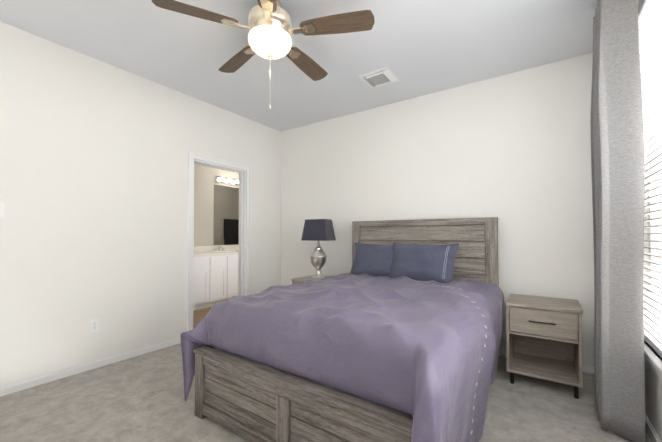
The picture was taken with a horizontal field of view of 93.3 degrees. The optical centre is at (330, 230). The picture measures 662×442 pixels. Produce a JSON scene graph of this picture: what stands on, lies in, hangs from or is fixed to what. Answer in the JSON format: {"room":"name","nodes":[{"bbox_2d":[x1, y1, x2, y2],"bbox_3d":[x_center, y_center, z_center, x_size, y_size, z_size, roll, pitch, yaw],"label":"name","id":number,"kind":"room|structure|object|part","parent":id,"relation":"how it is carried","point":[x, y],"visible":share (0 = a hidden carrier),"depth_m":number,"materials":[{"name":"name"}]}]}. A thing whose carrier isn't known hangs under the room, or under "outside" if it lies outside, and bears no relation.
{"room":"bedroom","nodes":[
{"label":"bedroom","id":0,"kind":"room"},
{"bbox_2d":[0,22,280,386],"bbox_3d":[-1.981,-0.155,3.030,0.120,2.740,4.164,-1,-1,34],"label":"wall","id":1,"kind":"structure","parent":0,"point":[93,176],"depth_m":2.78,"materials":[{"name":"paint"}]},
{"bbox_2d":[0,202,4,217],"bbox_3d":[-2.420,-0.151,2.267,0.016,0.116,0.072,-1,-1,34],"label":"switch plate","id":2,"kind":"object","parent":1,"relation":"attached to","point":[2,209],"visible":1,"depth_m":2.29,"materials":[{"name":"white plastic"}]},
{"bbox_2d":[0,337,180,396],"bbox_3d":[-2.340,1.174,2.368,0.013,0.064,2.638,-1,-1,34],"label":"baseboard","id":3,"kind":"structure","parent":1,"relation":"attached to","point":[81,368],"depth_m":2.66,"materials":[{"name":"white wood"}]},
{"bbox_2d":[89,318,98,332],"bbox_3d":[-2.084,0.836,2.751,0.009,0.116,0.072,-1,-1,34],"label":"electrical outlet plate","id":4,"kind":"object","parent":1,"relation":"attached to","point":[93,325],"visible":1,"depth_m":2.74,"materials":[{"name":"white plastic"}]},
{"bbox_2d":[187,152,250,331],"bbox_3d":[-1.401,0.179,3.874,0.168,2.097,0.884,-1,-1,34],"label":"door frame","id":5,"kind":"structure","parent":1,"relation":"attached to","point":[244,201],"depth_m":3.98,"materials":[{"name":"white wood"}]},
{"bbox_2d":[193,307,211,328],"bbox_3d":[-1.450,1.273,5.298,1.826,0.049,4.140,-1,-1,34],"label":"floor","id":6,"kind":"structure","parent":0,"point":[199,315],"depth_m":4.62,"materials":[{"name":"brown wood"}]},
{"bbox_2d":[193,257,196,310],"bbox_3d":[-2.432,0.820,4.758,0.575,0.840,0.391,-1,-1,34],"label":"base cabinet","id":7,"kind":"object","parent":6,"relation":"on","point":[195,258],"depth_m":4.79,"materials":[{"name":"white wood"}]},
{"bbox_2d":[197,253,212,309],"bbox_3d":[-2.264,0.823,5.004,0.575,0.840,0.452,-1,-1,34],"label":"base cabinet","id":8,"kind":"object","parent":6,"relation":"on","point":[204,264],"depth_m":4.93,"materials":[{"name":"white wood"}]},
{"bbox_2d":[213,253,232,305],"bbox_3d":[-2.078,0.827,5.275,0.575,0.840,0.453,-1,-1,34],"label":"base cabinet","id":9,"kind":"object","parent":6,"relation":"on","point":[215,274],"depth_m":5.19,"materials":[{"name":"white wood"}]},
{"bbox_2d":[194,249,237,256],"bbox_3d":[-1.888,0.391,5.549,0.586,0.040,2.320,-1,-1,34],"label":"countertop","id":10,"kind":"structure","parent":9,"relation":"on","point":[214,250],"depth_m":5.34,"materials":[{"name":"white stone"}]},
{"bbox_2d":[233,253,237,295],"bbox_3d":[-1.893,0.831,5.546,0.575,0.840,0.452,-1,-1,34],"label":"base cabinet","id":11,"kind":"object","parent":6,"relation":"on","point":[235,255],"depth_m":5.40,"materials":[{"name":"white wood"}]},
{"bbox_2d":[194,164,238,245],"bbox_3d":[-2.155,-0.116,5.799,0.120,2.740,4.140,-1,-1,34],"label":"wall","id":12,"kind":"structure","parent":0,"point":[204,179],"depth_m":5.56,"materials":[{"name":"paint"}]},
{"bbox_2d":[194,245,237,252],"bbox_3d":[-2.122,0.323,5.710,0.020,0.100,2.320,-1,-1,34],"label":"backsplash","id":13,"kind":"structure","parent":12,"relation":"attached to","point":[197,249],"depth_m":5.61,"materials":[{"name":"beige stone"}]},
{"bbox_2d":[213,184,238,244],"bbox_3d":[-1.827,-0.285,6.168,0.006,1.110,1.125,-1,-1,34],"label":"bathroom mirror","id":14,"kind":"object","parent":12,"relation":"attached to","point":[226,218],"visible":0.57,"depth_m":5.93,"materials":[{"name":"clear glass"}]},
{"bbox_2d":[216,176,238,184],"bbox_3d":[-1.885,-0.948,5.990,0.122,0.100,0.660,-1,-1,34],"label":"sconce","id":15,"kind":"object","parent":12,"relation":"attached to","point":[227,180],"visible":0.73,"depth_m":5.89,"materials":[{"name":"white glass"}]},
{"bbox_2d":[0,0,596,131],"bbox_3d":[-0.242,-1.582,1.861,4.333,0.080,4.404,-1,-1,34],"label":"ceiling","id":16,"kind":"structure","parent":0,"point":[418,48],"depth_m":2.58,"materials":[{"name":"paint"}]},
{"bbox_2d":[151,0,374,108],"bbox_3d":[-0.405,-1.179,2.156,1.338,0.717,1.318,-1,-1,34],"label":"ceiling fan","id":17,"kind":"object","parent":16,"relation":"hanging from","point":[270,29],"visible":1,"depth_m":2.03,"materials":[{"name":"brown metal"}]},
{"bbox_3d":[-0.789,-1.341,1.937,0.565,0.040,0.142,0,-1,-25],"label":"blade","id":18,"kind":"part","parent":17,"relation":"part of","materials":[{"name":"brown wood"}]},
{"bbox_3d":[-0.698,-1.335,2.419,0.142,0.040,0.565,1,-1,-43],"label":"blade","id":19,"kind":"part","parent":17,"relation":"part of","materials":[{"name":"brown wood"}]},
{"bbox_3d":[-0.359,-1.345,1.701,0.142,0.040,0.565,0,-1,-7],"label":"blade","id":20,"kind":"part","parent":17,"relation":"part of","materials":[{"name":"brown wood"}]},
{"bbox_3d":[-0.211,-1.334,2.481,0.142,0.040,0.565,0,-1,29],"label":"blade","id":21,"kind":"part","parent":17,"relation":"part of","materials":[{"name":"brown wood"}]},
{"bbox_3d":[-0.002,-1.340,2.037,0.565,0.040,0.142,0,-1,11],"label":"blade","id":22,"kind":"part","parent":17,"relation":"part of","materials":[{"name":"brown wood"}]},
{"bbox_2d":[358,67,398,88],"bbox_3d":[0.482,-1.512,3.119,0.304,0.024,0.304,-1,-1,34],"label":"ceiling vent","id":23,"kind":"object","parent":16,"relation":"in","point":[380,77],"visible":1,"depth_m":3.09,"materials":[{"name":"white metal"}]},
{"bbox_2d":[0,343,651,441],"bbox_3d":[-0.366,1.224,1.906,3.793,0.050,4.164,-1,-1,34],"label":"floor carpet","id":24,"kind":"object","parent":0,"point":[139,398],"visible":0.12,"depth_m":2.09,"materials":[{"name":"beige carpet"}]},
{"bbox_2d":[291,275,328,283],"bbox_3d":[-0.150,0.901,3.764,0.482,0.650,0.472,-1,-1,34],"label":"nightstand","id":25,"kind":"object","parent":24,"relation":"on","point":[300,280],"visible":0.02,"depth_m":3.70,"materials":[{"name":"brown wood"}]},
{"bbox_2d":[301,219,335,277],"bbox_3d":[-0.155,0.215,3.882,0.370,0.723,0.224,0,-1,31],"label":"table lamp","id":26,"kind":"object","parent":25,"relation":"on","point":[318,230],"visible":1,"depth_m":3.81,"materials":[{"name":"silver metal"}]},
{"bbox_2d":[181,217,503,441],"bbox_3d":[0.315,0.537,2.434,1.746,1.340,2.318,-1,-1,35],"label":"bed","id":27,"kind":"object","parent":24,"relation":"on","point":[394,335],"visible":1,"depth_m":1.72,"materials":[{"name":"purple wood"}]},
{"bbox_3d":[0.354,0.740,2.495,1.526,0.395,2.020,-1,-1,35],"label":"mattress","id":28,"kind":"part","parent":27,"relation":"part of","materials":[{"name":"grey"}]},
{"bbox_2d":[350,243,415,276],"bbox_3d":[0.552,0.336,3.453,0.768,0.403,0.249,-1,-1,35],"label":"pillow","id":29,"kind":"object","parent":27,"relation":"on","point":[370,259],"depth_m":3.40,"materials":[{"name":"fabric"}]},
{"bbox_2d":[388,242,458,282],"bbox_3d":[0.888,0.326,3.092,0.704,0.412,0.272,-1,-1,35],"label":"pillow","id":30,"kind":"object","parent":27,"relation":"on","point":[418,262],"depth_m":3.00,"materials":[{"name":"fabric"}]},
{"bbox_2d":[505,294,582,398],"bbox_3d":[1.700,0.888,2.511,0.482,0.640,0.472,-1,-1,34],"label":"nightstand","id":31,"kind":"object","parent":24,"relation":"on","point":[544,338],"visible":1,"depth_m":2.43,"materials":[{"name":"brown wood"}]},
{"bbox_2d":[281,53,594,365],"bbox_3d":[0.843,-0.145,3.693,4.033,2.740,0.120,-1,-1,34],"label":"wall","id":32,"kind":"structure","parent":0,"point":[511,152],"depth_m":3.18,"materials":[{"name":"paint"}]},
{"bbox_2d":[499,349,594,373],"bbox_3d":[0.787,1.192,3.632,3.750,0.064,0.013,-1,-1,34],"label":"baseboard","id":33,"kind":"structure","parent":32,"relation":"attached to","point":[586,368],"depth_m":2.67,"materials":[{"name":"white wood"}]},
{"bbox_2d":[637,0,661,441],"bbox_3d":[1.249,-0.186,0.821,0.120,2.740,4.164,-1,-1,34],"label":"wall","id":34,"kind":"structure","parent":0,"point":[653,396],"depth_m":1.84,"materials":[{"name":"paint"}]},
{"bbox_2d":[590,0,645,441],"bbox_3d":[1.282,-0.159,1.190,0.241,2.665,2.786,-1,-1,34],"label":"curtain","id":35,"kind":"object","parent":34,"relation":"attached to","point":[617,161],"visible":1,"depth_m":1.82,"materials":[{"name":"grey fabric"}]},
{"bbox_2d":[638,0,661,357],"bbox_3d":[1.464,-0.392,1.177,0.060,2.154,2.338,-1,-1,34],"label":"window blinds","id":36,"kind":"object","parent":34,"relation":"attached to","point":[650,28],"visible":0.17,"depth_m":1.87,"materials":[{"name":"white plastic"}]},
{"bbox_2d":[644,341,661,380],"bbox_3d":[1.468,0.734,1.159,0.155,0.090,2.410,-1,-1,34],"label":"window sill","id":37,"kind":"structure","parent":34,"relation":"attached to","point":[653,360],"depth_m":1.73,"materials":[{"name":"white"}]},
{"bbox_2d":[645,413,660,441],"bbox_3d":[1.194,1.152,0.840,0.013,0.064,4.164,-1,-1,34],"label":"baseboard","id":38,"kind":"structure","parent":34,"relation":"attached to","point":[651,431],"depth_m":1.80,"materials":[{"name":"white wood"}]},
{"bbox_2d":[648,168,661,306],"bbox_3d":[1.509,-0.392,1.147,0.035,2.160,2.350,-1,-1,34],"label":"window","id":39,"kind":"structure","parent":34,"relation":"in","point":[653,236],"depth_m":2.08,"materials":[{"name":"white"}]},
{"label":"outside","id":40,"kind":"structure","parent":0,"visible":0},
{"bbox_2d":[657,176,661,304],"bbox_3d":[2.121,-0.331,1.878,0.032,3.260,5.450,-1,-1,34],"label":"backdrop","id":41,"kind":"structure","parent":40,"point":[660,235],"depth_m":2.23,"materials":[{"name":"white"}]}
]}

